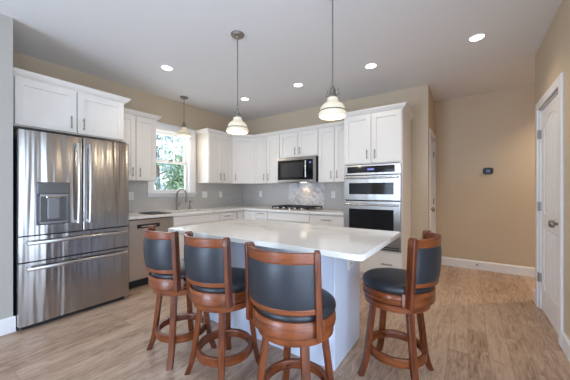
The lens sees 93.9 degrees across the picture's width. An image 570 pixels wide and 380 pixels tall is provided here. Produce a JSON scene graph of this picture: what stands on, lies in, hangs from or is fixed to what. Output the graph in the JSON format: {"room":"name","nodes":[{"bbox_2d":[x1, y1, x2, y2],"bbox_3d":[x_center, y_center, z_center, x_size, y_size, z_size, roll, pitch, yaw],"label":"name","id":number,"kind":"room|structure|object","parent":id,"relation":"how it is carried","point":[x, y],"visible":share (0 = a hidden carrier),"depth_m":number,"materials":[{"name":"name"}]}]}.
{"room":"kitchen","nodes":[
{"label":"kitchen","id":0,"kind":"room"},
{"bbox_2d":[0,13,12,319],"bbox_3d":[-4.107,-0.139,0.629,0.916,2.743,4.763,0,0,35],"label":"wall","id":1,"kind":"structure","parent":0,"point":[6,23],"depth_m":2.30,"materials":[{"name":"grey paint"}]},
{"bbox_2d":[0,316,15,335],"bbox_3d":[-3.680,1.165,0.429,0.015,0.135,4.638,0,0,35],"label":"baseboard","id":2,"kind":"structure","parent":1,"relation":"attached to","point":[7,325],"depth_m":2.30,"materials":[{"name":"white paint"}]},
{"bbox_2d":[13,51,232,197],"bbox_3d":[-2.031,-0.139,4.334,0.140,2.743,3.941,0,0,35],"label":"wall","id":3,"kind":"structure","parent":0,"point":[172,112],"depth_m":4.02,"materials":[{"name":"beige paint"}]},
{"bbox_2d":[13,67,130,141],"bbox_3d":[-2.438,-0.860,3.005,0.657,0.516,1.035,0,0,35],"label":"upper cabinet","id":4,"kind":"object","parent":3,"relation":"attached to","point":[41,103],"visible":0.92,"depth_m":2.75,"materials":[{"name":"white paint"}]},
{"bbox_2d":[122,108,161,181],"bbox_3d":[-2.124,-0.612,3.751,0.357,0.946,0.615,0,0,35],"label":"upper cabinet","id":5,"kind":"object","parent":3,"relation":"attached to","point":[139,127],"visible":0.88,"depth_m":3.69,"materials":[{"name":"white paint"}]},
{"bbox_2d":[146,122,196,196],"bbox_3d":[-1.900,-0.492,4.467,0.185,1.190,0.900,0,0,35],"label":"window","id":6,"kind":"structure","parent":3,"relation":"in","point":[189,144],"depth_m":4.61,"materials":[{"name":"white paint"}]},
{"bbox_2d":[129,181,242,212],"bbox_3d":[-1.692,0.090,4.696,0.008,0.457,2.721,0,0,35],"label":"backsplash","id":7,"kind":"structure","parent":3,"relation":"attached to","point":[232,194],"depth_m":4.77,"materials":[{"name":"grey tile"}]},
{"bbox_2d":[129,192,133,199],"bbox_3d":[-2.241,0.076,3.883,0.009,0.116,0.072,0,0,35],"label":"outlet","id":8,"kind":"object","parent":7,"relation":"attached to","point":[131,194],"visible":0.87,"depth_m":3.88,"materials":[{"name":"white plastic"}]},
{"bbox_2d":[202,191,206,197],"bbox_3d":[-1.495,0.070,4.966,0.010,0.116,0.118,0,0,35],"label":"light switch","id":9,"kind":"object","parent":7,"relation":"attached to","point":[204,193],"visible":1,"depth_m":4.96,"materials":[{"name":"white plastic"}]},
{"bbox_2d":[197,133,232,183],"bbox_3d":[-1.283,-0.583,4.975,0.356,0.888,0.576,0,0,35],"label":"upper cabinet","id":10,"kind":"object","parent":3,"relation":"attached to","point":[214,151],"visible":1,"depth_m":4.81,"materials":[{"name":"white paint"}]},
{"bbox_2d":[195,121,343,138],"bbox_3d":[-0.232,-1.051,4.738,2.749,0.068,0.780,0,0,13],"label":"crown molding","id":11,"kind":"structure","parent":10,"relation":"attached to","point":[339,123],"depth_m":4.72,"materials":[{"name":"white paint"}]},
{"bbox_2d":[0,0,561,120],"bbox_3d":[-0.553,-1.560,1.049,6.500,0.100,9.603,0,0,35],"label":"ceiling","id":12,"kind":"structure","parent":0,"point":[412,43],"depth_m":2.75,"materials":[{"name":"paint"}]},
{"bbox_2d":[160,65,173,70],"bbox_3d":[-1.451,-1.508,3.273,0.156,0.004,0.156,0,0,35],"label":"recessed light","id":13,"kind":"object","parent":12,"relation":"in","point":[164,67],"visible":1,"depth_m":3.26,"materials":[{"name":"white paint"}]},
{"bbox_2d":[177,96,190,137],"bbox_3d":[-1.628,-1.193,4.299,0.214,0.635,0.214,0,0,35],"label":"pendant light","id":14,"kind":"object","parent":12,"relation":"hanging from","point":[183,132],"visible":1,"depth_m":4.26,"materials":[{"name":"white glass"}]},
{"bbox_2d":[226,30,248,134],"bbox_3d":[-0.458,-1.036,2.572,0.214,0.948,0.214,0,0,35],"label":"pendant light","id":15,"kind":"object","parent":12,"relation":"hanging from","point":[237,126],"visible":1,"depth_m":2.54,"materials":[{"name":"white glass"}]},
{"bbox_2d":[293,83,303,86],"bbox_3d":[0.187,-1.508,3.803,0.156,0.004,0.156,0,0,35],"label":"recessed light","id":16,"kind":"object","parent":12,"relation":"in","point":[294,84],"visible":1,"depth_m":3.79,"materials":[{"name":"white paint"}]},
{"bbox_2d":[318,0,346,119],"bbox_3d":[0.362,-1.036,2.027,0.214,0.948,0.214,0,0,35],"label":"pendant light","id":17,"kind":"object","parent":12,"relation":"hanging from","point":[332,109],"visible":1,"depth_m":1.99,"materials":[{"name":"white glass"}]},
{"bbox_2d":[364,63,377,68],"bbox_3d":[1.039,-1.508,3.224,0.156,0.004,0.156,0,0,35],"label":"recessed light","id":18,"kind":"object","parent":12,"relation":"in","point":[370,65],"visible":1,"depth_m":3.23,"materials":[{"name":"white paint"}]},
{"bbox_2d":[467,33,486,41],"bbox_3d":[1.890,-1.508,2.626,0.156,0.004,0.156,0,0,35],"label":"recessed light","id":19,"kind":"object","parent":12,"relation":"in","point":[477,37],"visible":1,"depth_m":2.62,"materials":[{"name":"white paint"}]},
{"bbox_2d":[0,265,569,379],"bbox_3d":[-0.553,1.263,1.049,6.500,0.060,9.603,0,0,35],"label":"floor","id":20,"kind":"structure","parent":0,"point":[480,324],"depth_m":2.11,"materials":[{"name":"brown wood"}]},
{"bbox_2d":[13,128,128,329],"bbox_3d":[-2.341,0.340,2.879,0.867,1.785,0.908,0,0,35],"label":"refrigerator","id":21,"kind":"object","parent":20,"relation":"on","point":[71,193],"visible":1,"depth_m":2.56,"materials":[{"name":"silver metal"}]},
{"bbox_2d":[127,216,172,288],"bbox_3d":[-1.985,0.796,3.672,0.605,0.874,0.598,0,0,35],"label":"dishwasher","id":22,"kind":"object","parent":20,"relation":"on","point":[138,274],"visible":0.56,"depth_m":3.38,"materials":[{"name":"silver metal"}]},
{"bbox_2d":[143,226,216,370],"bbox_3d":[-0.824,0.756,2.073,0.455,0.954,0.488,0,0,43],"label":"bar stool","id":23,"kind":"object","parent":20,"relation":"on","point":[166,276],"visible":0.87,"depth_m":1.88,"materials":[{"name":"brown wood"}]},
{"bbox_2d":[143,237,172,269],"bbox_3d":[-0.946,0.444,1.940,0.405,0.218,0.129,0,0,43],"label":"cushion","id":24,"kind":"object","parent":23,"relation":"on","point":[158,251],"depth_m":1.84,"materials":[{"name":"black leather"}]},
{"bbox_2d":[151,259,185,279],"bbox_3d":[-0.808,0.601,2.091,0.440,0.073,0.440,0,0,43],"label":"seat cushion","id":25,"kind":"object","parent":23,"relation":"on","point":[158,274],"depth_m":1.87,"materials":[{"name":"black leather"}]},
{"bbox_2d":[172,211,218,258],"bbox_3d":[-1.576,0.795,4.275,0.656,0.876,0.850,0,0,35],"label":"base cabinet","id":26,"kind":"object","parent":20,"relation":"on","point":[193,219],"visible":0.14,"depth_m":3.99,"materials":[{"name":"white paint"}]},
{"bbox_2d":[184,231,259,379],"bbox_3d":[-0.426,0.756,1.811,0.455,0.954,0.488,0,0,39],"label":"bar stool","id":27,"kind":"object","parent":20,"relation":"on","point":[213,286],"visible":0.91,"depth_m":1.63,"materials":[{"name":"brown wood"}]},
{"bbox_2d":[184,243,223,283],"bbox_3d":[-0.538,0.444,1.670,0.405,0.218,0.129,0,0,39],"label":"cushion","id":28,"kind":"object","parent":27,"relation":"on","point":[203,263],"depth_m":1.58,"materials":[{"name":"black leather"}]},
{"bbox_2d":[191,267,245,292],"bbox_3d":[-0.411,0.601,1.830,0.440,0.073,0.440,0,0,39],"label":"seat cushion","id":29,"kind":"object","parent":27,"relation":"on","point":[237,285],"depth_m":1.64,"materials":[{"name":"black leather"}]},
{"bbox_2d":[219,211,232,221],"bbox_3d":[-1.245,0.795,4.756,0.656,0.876,0.318,0,0,35],"label":"base cabinet","id":30,"kind":"object","parent":20,"relation":"on","point":[228,215],"visible":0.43,"depth_m":4.59,"materials":[{"name":"white paint"}]},
{"bbox_2d":[233,210,243,219],"bbox_3d":[-0.902,0.795,5.256,0.656,0.876,0.894,0,0,35],"label":"base cabinet","id":31,"kind":"object","parent":20,"relation":"on","point":[239,214],"visible":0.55,"depth_m":4.84,"materials":[{"name":"white paint"}]},
{"bbox_2d":[129,205,343,219],"bbox_3d":[-0.630,0.337,3.963,2.584,0.036,2.721,0,0,35],"label":"countertop","id":32,"kind":"structure","parent":31,"relation":"on","point":[135,215],"depth_m":4.30,"materials":[{"name":"white stone"}]},
{"bbox_2d":[140,211,170,214],"bbox_3d":[-1.843,0.313,3.779,0.370,0.010,0.270,0,0,35],"label":"tray","id":33,"kind":"object","parent":32,"relation":"on","point":[155,212],"visible":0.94,"depth_m":3.78,"materials":[{"name":"black"}]},
{"bbox_2d":[175,188,186,209],"bbox_3d":[-1.694,0.137,4.397,0.260,0.364,0.096,0,0,26],"label":"faucet","id":34,"kind":"object","parent":32,"relation":"on","point":[178,190],"visible":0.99,"depth_m":4.40,"materials":[{"name":"silver metal"}]},
{"bbox_2d":[270,205,322,210],"bbox_3d":[0.204,0.290,4.649,0.760,0.056,0.520,0,0,35],"label":"cooktop","id":35,"kind":"object","parent":32,"relation":"in","point":[282,207],"visible":1,"depth_m":4.52,"materials":[{"name":"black metal"}]},
{"bbox_2d":[244,210,255,219],"bbox_3d":[-0.476,0.795,5.126,0.302,0.876,0.625,0,0,35],"label":"base cabinet","id":36,"kind":"object","parent":20,"relation":"on","point":[248,214],"visible":0.15,"depth_m":4.87,"materials":[{"name":"white paint"}]},
{"bbox_2d":[256,211,267,220],"bbox_3d":[-0.251,0.795,4.949,0.270,0.876,0.661,0,0,35],"label":"base cabinet","id":37,"kind":"object","parent":20,"relation":"on","point":[260,215],"visible":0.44,"depth_m":4.71,"materials":[{"name":"white paint"}]},
{"bbox_2d":[207,238,359,370],"bbox_3d":[-0.058,0.792,2.413,1.342,0.882,0.529,0,0,35],"label":"kitchen island","id":38,"kind":"object","parent":20,"relation":"on","point":[340,278],"visible":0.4,"depth_m":2.01,"materials":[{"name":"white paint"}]},
{"bbox_2d":[168,219,400,260],"bbox_3d":[-0.052,0.335,2.169,1.687,0.032,0.927,0,0,35],"label":"island countertop","id":39,"kind":"structure","parent":38,"relation":"on","point":[355,244],"depth_m":1.90,"materials":[{"name":"white stone"}]},
{"bbox_2d":[348,260,353,269],"bbox_3d":[0.511,0.543,2.064,0.006,0.116,0.116,0,0,35],"label":"outlet plate","id":40,"kind":"object","parent":38,"relation":"attached to","point":[350,262],"depth_m":2.06,"materials":[{"name":"grey plastic"}]},
{"bbox_2d":[268,211,309,223],"bbox_3d":[0.203,0.795,4.637,0.830,0.876,0.661,0,0,35],"label":"base cabinet","id":41,"kind":"object","parent":20,"relation":"on","point":[302,218],"visible":0.18,"depth_m":4.38,"materials":[{"name":"white paint"}]},
{"bbox_2d":[244,242,335,379],"bbox_3d":[0.046,0.756,1.450,0.455,0.954,0.488,0,0,32],"label":"bar stool","id":42,"kind":"object","parent":20,"relation":"on","point":[287,303],"visible":1,"depth_m":1.26,"materials":[{"name":"brown wood"}]},
{"bbox_2d":[248,255,315,310],"bbox_3d":[-0.048,0.444,1.296,0.405,0.218,0.129,0,0,32],"label":"cushion","id":43,"kind":"object","parent":42,"relation":"on","point":[273,285],"depth_m":1.22,"materials":[{"name":"black leather"}]},
{"bbox_2d":[256,289,335,321],"bbox_3d":[0.058,0.601,1.471,0.440,0.073,0.440,0,0,32],"label":"seat cushion","id":44,"kind":"object","parent":42,"relation":"on","point":[327,314],"depth_m":1.29,"materials":[{"name":"black leather"}]},
{"bbox_2d":[310,214,343,226],"bbox_3d":[0.781,0.795,4.239,0.573,0.876,0.661,0,0,35],"label":"base cabinet","id":45,"kind":"object","parent":20,"relation":"on","point":[315,219],"visible":0.24,"depth_m":3.98,"materials":[{"name":"white paint"}]},
{"bbox_2d":[343,102,414,277],"bbox_3d":[1.334,0.064,3.847,0.896,2.338,0.684,0,0,35],"label":"tall cabinet","id":46,"kind":"object","parent":20,"relation":"on","point":[382,134],"visible":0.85,"depth_m":3.56,"materials":[{"name":"white paint"}]},
{"bbox_2d":[344,163,400,252],"bbox_3d":[1.294,0.215,3.789,0.757,1.145,0.624,0,0,35],"label":"wall oven","id":47,"kind":"object","parent":46,"relation":"in","point":[372,192],"visible":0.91,"depth_m":3.55,"materials":[{"name":"silver metal"}]},
{"bbox_2d":[358,230,441,379],"bbox_3d":[0.776,0.756,1.801,0.488,0.954,0.455,0,0,39],"label":"bar stool","id":48,"kind":"object","parent":20,"relation":"on","point":[411,291],"visible":1,"depth_m":1.64,"materials":[{"name":"brown wood"}]},
{"bbox_2d":[363,268,432,294],"bbox_3d":[0.757,0.601,1.816,0.440,0.073,0.440,0,0,39],"label":"seat cushion","id":49,"kind":"object","parent":48,"relation":"on","point":[379,281],"depth_m":1.69,"materials":[{"name":"black leather"}]},
{"bbox_2d":[416,245,441,283],"bbox_3d":[0.917,0.444,1.689,0.129,0.218,0.405,0,0,39],"label":"cushion","id":50,"kind":"object","parent":48,"relation":"on","point":[428,257],"depth_m":1.57,"materials":[{"name":"black leather"}]},
{"bbox_2d":[243,85,428,239],"bbox_3d":[0.531,-0.139,4.891,3.732,2.743,0.120,0,0,35],"label":"wall","id":51,"kind":"structure","parent":0,"point":[417,98],"depth_m":3.89,"materials":[{"name":"beige paint"}]},
{"bbox_2d":[232,138,254,183],"bbox_3d":[-0.845,-0.583,5.390,0.617,0.888,0.617,0,0,35],"label":"upper cabinet","id":52,"kind":"object","parent":51,"relation":"attached to","point":[243,148],"visible":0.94,"depth_m":5.17,"materials":[{"name":"white paint"}]},
{"bbox_2d":[254,135,288,183],"bbox_3d":[-0.272,-0.583,5.151,0.614,0.888,0.361,0,0,35],"label":"upper cabinet","id":53,"kind":"object","parent":51,"relation":"attached to","point":[266,149],"visible":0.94,"depth_m":5.04,"materials":[{"name":"white paint"}]},
{"bbox_2d":[243,183,343,209],"bbox_3d":[0.142,0.090,5.081,2.580,0.457,0.008,0,0,35],"label":"backsplash","id":54,"kind":"structure","parent":51,"relation":"attached to","point":[272,194],"depth_m":5.28,"materials":[{"name":"grey tile"}]},
{"bbox_2d":[280,129,317,157],"bbox_3d":[0.305,-0.805,4.755,0.785,0.445,0.361,0,0,35],"label":"upper cabinet","id":55,"kind":"object","parent":51,"relation":"attached to","point":[305,143],"visible":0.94,"depth_m":4.62,"materials":[{"name":"white paint"}]},
{"bbox_2d":[278,156,317,182],"bbox_3d":[0.278,-0.363,4.713,0.757,0.429,0.427,0,0,35],"label":"microwave","id":56,"kind":"object","parent":55,"relation":"attached to","point":[304,169],"visible":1,"depth_m":4.54,"materials":[{"name":"silver metal"}]},
{"bbox_2d":[289,182,323,208],"bbox_3d":[0.384,0.055,4.912,0.751,0.525,0.012,0,0,35],"label":"mosaic panel","id":57,"kind":"object","parent":51,"relation":"attached to","point":[309,193],"visible":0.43,"depth_m":4.88,"materials":[{"name":"stone"}]},
{"bbox_2d":[318,126,343,182],"bbox_3d":[0.866,-0.583,4.369,0.578,0.888,0.361,0,0,35],"label":"upper cabinet","id":58,"kind":"object","parent":51,"relation":"attached to","point":[330,140],"visible":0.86,"depth_m":4.28,"materials":[{"name":"white paint"}]},
{"bbox_2d":[429,88,434,134],"bbox_3d":[2.269,-0.139,4.231,0.120,2.743,0.762,0,0,35],"label":"wall","id":59,"kind":"structure","parent":0,"point":[431,99],"depth_m":4.12,"materials":[{"name":"beige paint"}]},
{"bbox_2d":[429,128,435,232],"bbox_3d":[2.270,0.160,4.216,0.138,2.145,0.770,0,0,35],"label":"trim","id":60,"kind":"structure","parent":59,"relation":"attached to","point":[432,136],"depth_m":4.43,"materials":[{"name":"white paint"}]},
{"bbox_2d":[431,140,434,231],"bbox_3d":[2.321,0.205,4.192,0.110,2.032,0.588,0,0,35],"label":"door","id":61,"kind":"structure","parent":59,"relation":"in","point":[432,152],"depth_m":4.26,"materials":[{"name":"white paint"}]},
{"bbox_2d":[435,85,534,267],"bbox_3d":[3.618,-0.139,3.839,2.787,2.743,0.120,0,0,35],"label":"wall","id":62,"kind":"structure","parent":0,"point":[480,216],"depth_m":4.09,"materials":[{"name":"beige paint"}]},
{"bbox_2d":[441,257,534,276],"bbox_3d":[3.580,1.165,3.783,2.547,0.135,0.015,0,0,35],"label":"baseboard","id":63,"kind":"structure","parent":62,"relation":"attached to","point":[464,263],"depth_m":4.08,"materials":[{"name":"white paint"}]},
{"bbox_2d":[483,168,492,173],"bbox_3d":[3.120,-0.304,4.093,0.128,0.100,0.026,0,0,35],"label":"thermostat","id":64,"kind":"object","parent":62,"relation":"attached to","point":[485,170],"visible":1,"depth_m":4.08,"materials":[{"name":"black plastic"}]},
{"bbox_2d":[535,0,569,338],"bbox_3d":[0.555,-0.139,-0.387,0.120,2.743,8.090,0,0,35],"label":"wall","id":65,"kind":"structure","parent":0,"point":[552,58],"depth_m":2.07,"materials":[{"name":"beige paint"}]},
{"bbox_2d":[537,94,557,333],"bbox_3d":[2.450,0.197,2.485,0.110,2.047,0.782,0,0,35],"label":"door","id":66,"kind":"structure","parent":65,"relation":"in","point":[548,134],"depth_m":2.51,"materials":[{"name":"white paint"}]},
{"bbox_2d":[535,72,563,347],"bbox_3d":[2.490,0.153,2.444,0.138,2.160,0.960,0,0,35],"label":"trim","id":67,"kind":"structure","parent":65,"relation":"attached to","point":[558,84],"depth_m":2.14,"materials":[{"name":"white paint"}]},
{"bbox_2d":[562,332,569,361],"bbox_3d":[1.650,1.165,1.326,0.015,0.135,1.815,0,0,35],"label":"baseboard","id":68,"kind":"structure","parent":65,"relation":"attached to","point":[565,340],"depth_m":1.99,"materials":[{"name":"white paint"}]},
{"label":"outside","id":69,"kind":"structure","parent":0,"visible":0},
{"bbox_3d":[-13.178,1.958,19.981,35.642,0.050,42.000,0,0,35],"label":"ground","id":70,"kind":"structure","parent":69,"visible":0},
{"bbox_2d":[155,134,182,188],"bbox_3d":[-5.932,-1.265,12.703,3.055,6.402,3.385,0,0,-37],"label":"tree","id":71,"kind":"object","parent":70,"relation":"on","point":[158,138],"visible":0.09,"depth_m":12.28,"materials":[{"name":"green plant"}]},
{"bbox_2d":[156,138,183,188],"bbox_3d":[-3.647,0.065,9.252,2.854,3.781,2.635,0,0,-11],"label":"tree","id":72,"kind":"object","parent":70,"relation":"on","point":[179,183],"visible":0.16,"depth_m":9.21,"materials":[{"name":"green plant"}]},
{"bbox_2d":[159,142,182,188],"bbox_3d":[-7.201,-2.130,18.587,4.178,8.131,3.392,0,0,-38],"label":"tree","id":73,"kind":"object","parent":70,"relation":"on","point":[162,142],"visible":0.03,"depth_m":18.13,"materials":[{"name":"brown plant"}]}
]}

